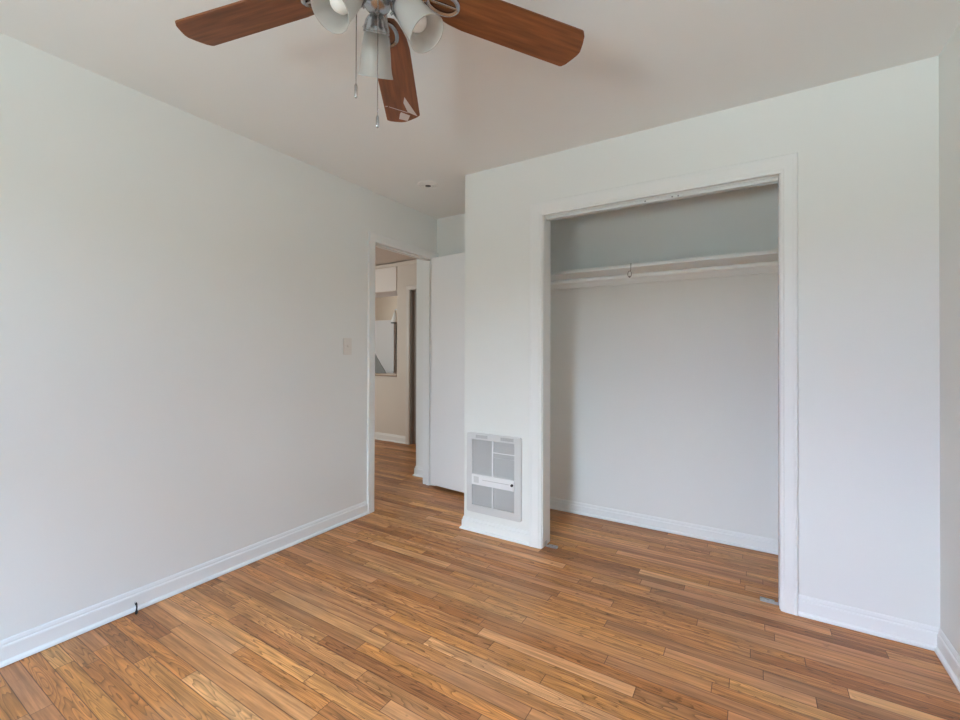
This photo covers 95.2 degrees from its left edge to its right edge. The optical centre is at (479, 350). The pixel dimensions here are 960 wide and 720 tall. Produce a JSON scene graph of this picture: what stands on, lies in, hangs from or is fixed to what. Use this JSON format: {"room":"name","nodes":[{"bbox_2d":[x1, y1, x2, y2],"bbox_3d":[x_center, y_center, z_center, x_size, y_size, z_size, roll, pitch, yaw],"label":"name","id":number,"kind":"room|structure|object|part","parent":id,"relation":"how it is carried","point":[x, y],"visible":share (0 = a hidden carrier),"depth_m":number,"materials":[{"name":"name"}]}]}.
{"room":"empty bedroom","nodes":[
{"label":"empty bedroom","id":0,"kind":"room"},
{"bbox_2d":[0,33,436,640],"bbox_3d":[-1.726,-0.002,2.001,0.122,2.440,5.079,0,0,32],"label":"wall","id":1,"kind":"structure","parent":0,"point":[181,292],"depth_m":2.12,"materials":[{"name":"paint"}]},
{"bbox_2d":[0,501,368,667],"bbox_3d":[-1.884,1.167,1.606,0.024,0.097,3.957,0,0,32],"label":"baseboard","id":2,"kind":"structure","parent":1,"relation":"attached to","point":[27,643],"depth_m":2.11,"materials":[{"name":"paint"}]},
{"bbox_2d":[343,338,351,354],"bbox_3d":[-0.943,-0.027,3.131,0.018,0.120,0.074,0,0,32],"label":"light switch","id":3,"kind":"object","parent":1,"relation":"attached to","point":[347,342],"visible":1,"depth_m":3.13,"materials":[{"name":"white plastic"}]},
{"bbox_2d":[367,231,438,513],"bbox_3d":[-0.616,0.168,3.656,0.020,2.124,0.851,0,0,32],"label":"door frame","id":4,"kind":"structure","parent":1,"relation":"in","point":[373,238],"depth_m":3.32,"materials":[{"name":"paint"}]},
{"bbox_2d":[431,252,464,492],"bbox_3d":[-0.159,0.186,3.709,0.715,2.031,0.109,0,0,37],"label":"door","id":5,"kind":"structure","parent":1,"relation":"in","point":[448,271],"depth_m":3.81,"materials":[{"name":"paint"}]},
{"bbox_2d":[375,296,396,320],"bbox_3d":[-0.989,0.033,8.099,3.300,2.440,0.120,0,0,32],"label":"wall","id":6,"kind":"structure","parent":0,"point":[385,307],"depth_m":8.57,"materials":[{"name":"paint"}]},
{"bbox_2d":[375,259,416,435],"bbox_3d":[-1.696,0.027,6.341,3.953,2.428,0.132,0,0,32],"label":"wall","id":7,"kind":"structure","parent":0,"point":[390,391],"depth_m":5.89,"materials":[{"name":"paint"}]},
{"bbox_2d":[375,373,396,376],"bbox_3d":[-2.166,0.344,6.729,2.644,0.026,0.325,0,0,32],"label":"counter ledge","id":8,"kind":"object","parent":7,"relation":"attached to","point":[376,374],"visible":0.19,"depth_m":6.04,"materials":[{"name":"white wood"}]},
{"bbox_2d":[375,354,385,372],"bbox_3d":[-1.501,0.086,6.352,0.392,0.488,0.012,0,0,32],"label":"panel","id":9,"kind":"object","parent":8,"relation":"on","point":[379,368],"visible":0.27,"depth_m":6.32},
{"bbox_2d":[375,266,396,297],"bbox_3d":[-1.704,-0.985,6.531,1.600,0.365,0.400,0,0,32],"label":"upper cabinet","id":10,"kind":"object","parent":7,"relation":"attached to","point":[385,278],"visible":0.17,"depth_m":6.06,"materials":[{"name":"paint"}]},
{"bbox_2d":[375,432,404,443],"bbox_3d":[-2.198,1.191,6.559,2.868,0.100,0.036,0,0,32],"label":"baseboard","id":11,"kind":"structure","parent":7,"relation":"attached to","point":[378,436],"depth_m":5.96,"materials":[{"name":"paint"}]},
{"bbox_2d":[391,309,396,323],"bbox_3d":[-1.147,-0.469,6.023,0.168,0.196,0.114,0,0,32],"label":"wall sconce","id":12,"kind":"object","parent":7,"relation":"attached to","point":[394,318],"visible":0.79,"depth_m":6.00,"materials":[{"name":"white glass"}]},
{"bbox_2d":[375,260,416,268],"bbox_3d":[-1.731,-1.154,6.285,3.953,0.046,0.014,0,0,32],"label":"trim","id":13,"kind":"structure","parent":7,"relation":"attached to","point":[413,261],"depth_m":5.90,"materials":[{"name":"paint"}]},
{"bbox_2d":[405,285,415,444],"bbox_3d":[-0.584,0.193,5.561,0.930,2.094,0.020,0,0,32],"label":"door frame","id":14,"kind":"structure","parent":7,"relation":"in","point":[410,287],"depth_m":5.78,"materials":[{"name":"paint"}]},
{"bbox_2d":[410,290,415,443],"bbox_3d":[-0.548,0.223,5.617,0.814,2.036,0.110,0,0,32],"label":"door","id":15,"kind":"structure","parent":7,"relation":"in","point":[412,292],"depth_m":5.79,"materials":[{"name":"wood"}]},
{"bbox_2d":[416,259,423,466],"bbox_3d":[-0.040,0.019,5.047,0.225,2.440,1.865,0,0,32],"label":"wall","id":16,"kind":"structure","parent":0,"point":[420,263],"depth_m":4.29,"materials":[{"name":"paint"}]},
{"bbox_2d":[412,466,422,477],"bbox_3d":[-0.260,1.188,4.714,0.249,0.097,1.129,0,0,32],"label":"baseboard","id":17,"kind":"structure","parent":16,"relation":"attached to","point":[418,471],"depth_m":4.27,"materials":[{"name":"paint"}]},
{"bbox_2d":[0,439,959,719],"bbox_3d":[-1.151,1.254,3.794,7.564,0.050,8.750,0,0,32],"label":"floor","id":18,"kind":"structure","parent":0,"point":[398,610],"depth_m":1.83,"materials":[{"name":"brown wood"}]},
{"bbox_2d":[375,320,396,372],"bbox_3d":[-1.501,0.382,7.454,0.740,1.732,0.750,0,0,32],"label":"refrigerator","id":19,"kind":"object","parent":18,"relation":"on","point":[385,331],"visible":0.05,"depth_m":7.05,"materials":[{"name":"metal"}]},
{"bbox_2d":[545,540,557,548],"bbox_3d":[0.446,1.213,2.735,0.078,0.030,0.032,0,0,32],"label":"floor guide","id":20,"kind":"object","parent":18,"relation":"on","point":[546,545],"depth_m":2.73,"materials":[{"name":"metal"}]},
{"bbox_2d":[760,596,778,604],"bbox_3d":[1.410,1.212,2.136,0.078,0.030,0.032,0,0,32],"label":"floor guide","id":21,"kind":"object","parent":18,"relation":"on","point":[763,599],"depth_m":2.13,"materials":[{"name":"metal"}]},
{"bbox_2d":[0,0,959,265],"bbox_3d":[-1.143,-1.251,3.808,7.564,0.080,8.750,0,0,32],"label":"ceiling","id":22,"kind":"structure","parent":0,"point":[640,65],"depth_m":1.91,"materials":[{"name":"paint"}]},
{"bbox_2d":[175,0,583,127],"bbox_3d":[-0.316,-0.907,1.174,1.269,0.634,1.225,-1,-2,32],"label":"ceiling fan","id":23,"kind":"object","parent":22,"relation":"hanging from","point":[385,50],"visible":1,"depth_m":1.33,"materials":[{"name":"brown wood"}]},
{"bbox_3d":[-0.673,-1.011,1.323,0.530,0.006,0.139,-4,8,15],"label":"blade","id":24,"kind":"part","parent":23,"relation":"part of","materials":[{"name":"brown wood"}]},
{"bbox_3d":[-0.363,-0.899,1.125,0.107,0.153,0.142,-1,-2,32],"label":"lamp shade","id":25,"kind":"part","parent":23,"relation":"part of","materials":[{"name":"white glass"}]},
{"bbox_3d":[-0.350,-0.918,1.138,0.059,0.098,0.082,-1,-2,32],"label":"light bulb","id":26,"kind":"part","parent":23,"relation":"part of","materials":[{"name":"white glass"}]},
{"bbox_3d":[-0.341,-0.865,1.208,0.004,0.275,0.004,-1,-2,32],"label":"pull chain","id":27,"kind":"part","parent":23,"relation":"part of","materials":[{"name":"silver metal"}]},
{"bbox_3d":[-0.310,-0.893,1.337,0.105,0.153,0.140,0,0,-31],"label":"lamp shade","id":28,"kind":"part","parent":23,"relation":"part of","materials":[{"name":"white glass"}]},
{"bbox_3d":[-0.272,-0.796,1.167,0.004,0.356,0.004,-1,-2,32],"label":"pull chain","id":29,"kind":"part","parent":23,"relation":"part of","materials":[{"name":"silver metal"}]},
{"bbox_3d":[-0.310,-1.004,1.620,0.139,0.006,0.530,-11,-4,-4],"label":"blade","id":30,"kind":"part","parent":23,"relation":"part of","materials":[{"name":"brown wood"}]},
{"bbox_3d":[-0.165,-0.897,1.196,0.140,0.153,0.108,-1,-2,32],"label":"lamp shade","id":31,"kind":"part","parent":23,"relation":"part of","materials":[{"name":"white glass"}]},
{"bbox_3d":[-0.184,-0.917,1.197,0.081,0.098,0.058,-1,-2,32],"label":"light bulb","id":32,"kind":"part","parent":23,"relation":"part of","materials":[{"name":"white glass"}]},
{"bbox_3d":[0.086,-1.012,1.368,0.530,0.006,0.139,4,-13,-21],"label":"blade","id":33,"kind":"part","parent":23,"relation":"part of","materials":[{"name":"brown wood"}]},
{"bbox_2d":[418,180,437,188],"bbox_3d":[-0.380,-1.204,3.205,0.152,0.016,0.152,0,0,32],"label":"ceiling fitting","id":34,"kind":"object","parent":22,"relation":"attached to","point":[426,184],"visible":1,"depth_m":3.18,"materials":[{"name":"white plastic"}]},
{"bbox_2d":[437,183,777,539],"bbox_3d":[0.956,0.012,3.255,3.114,2.440,0.120,0,0,32],"label":"wall","id":35,"kind":"structure","parent":0,"point":[664,395],"depth_m":2.97,"materials":[{"name":"paint"}]},
{"bbox_2d":[550,250,777,289],"bbox_3d":[1.116,-0.511,2.909,1.628,0.082,0.302,0,0,32],"label":"closet shelf","id":36,"kind":"object","parent":35,"relation":"attached to","point":[772,255],"visible":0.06,"depth_m":2.85,"materials":[{"name":"paint"}]},
{"bbox_3d":[0.961,-0.510,2.803,0.028,0.099,0.047,0,0,32],"label":"hook","id":37,"kind":"object","parent":36,"relation":"hanging from","visible":0},
{"bbox_2d":[550,261,777,284],"bbox_3d":[1.026,-0.475,2.764,1.592,0.039,0.039,0,0,32],"label":"closet rod","id":38,"kind":"object","parent":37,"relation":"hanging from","point":[770,263],"visible":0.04,"depth_m":2.67,"materials":[{"name":"paint"}]},
{"bbox_2d":[550,497,777,554],"bbox_3d":[1.040,1.187,2.786,1.630,0.085,0.573,0,0,32],"label":"baseboard","id":39,"kind":"structure","parent":35,"relation":"attached to","point":[768,545],"depth_m":2.95,"materials":[{"name":"paint"}]},
{"bbox_2d":[464,56,939,627],"bbox_3d":[1.070,0.010,2.708,2.343,2.440,0.688,0,0,32],"label":"wall","id":40,"kind":"structure","parent":0,"point":[866,145],"depth_m":1.96,"materials":[{"name":"paint"}]},
{"bbox_2d":[459,516,528,545],"bbox_3d":[0.268,1.187,3.183,0.526,0.086,0.712,0,0,32],"label":"baseboard","id":41,"kind":"structure","parent":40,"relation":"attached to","point":[512,534],"depth_m":2.88,"materials":[{"name":"paint"}]},
{"bbox_2d":[467,432,521,521],"bbox_3d":[0.084,0.827,2.893,0.416,0.537,0.028,0,0,32],"label":"wall heater","id":42,"kind":"object","parent":40,"relation":"attached to","point":[494,462],"visible":1,"depth_m":2.89,"materials":[{"name":"metal"}]},
{"bbox_2d":[472,439,513,511],"bbox_3d":[0.087,0.823,2.901,0.324,0.442,0.004,0,0,32],"label":"grille","id":43,"kind":"object","parent":42,"relation":"attached to","point":[492,459],"depth_m":2.90,"materials":[{"name":"metal"}]},
{"bbox_3d":[0.084,0.871,2.895,0.322,0.070,0.016,0,0,32],"label":"control panel","id":44,"kind":"part","parent":42,"relation":"part of","materials":[{"name":"metal"}]},
{"bbox_2d":[546,175,777,220],"bbox_3d":[0.937,-0.833,2.452,1.209,0.026,0.034,0,0,32],"label":"door track","id":45,"kind":"object","parent":40,"relation":"attached to","point":[773,179],"visible":1,"depth_m":2.38,"materials":[{"name":"metal"}]},
{"bbox_2d":[529,152,797,615],"bbox_3d":[0.938,0.182,2.452,1.249,2.092,0.117,0,0,32],"label":"door frame","id":46,"kind":"structure","parent":40,"relation":"attached to","point":[546,279],"depth_m":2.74,"materials":[{"name":"paint"}]},
{"bbox_2d":[939,22,959,655],"bbox_3d":[1.023,-0.004,0.295,0.120,2.440,5.079,0,0,32],"label":"wall","id":47,"kind":"structure","parent":0,"point":[949,57],"depth_m":1.71,"materials":[{"name":"paint"}]},
{"bbox_2d":[798,594,959,691],"bbox_3d":[0.594,1.169,0.165,0.472,0.092,4.121,0,0,32],"label":"baseboard","id":48,"kind":"structure","parent":47,"relation":"attached to","point":[912,633],"depth_m":1.87,"materials":[{"name":"paint"}]}
]}

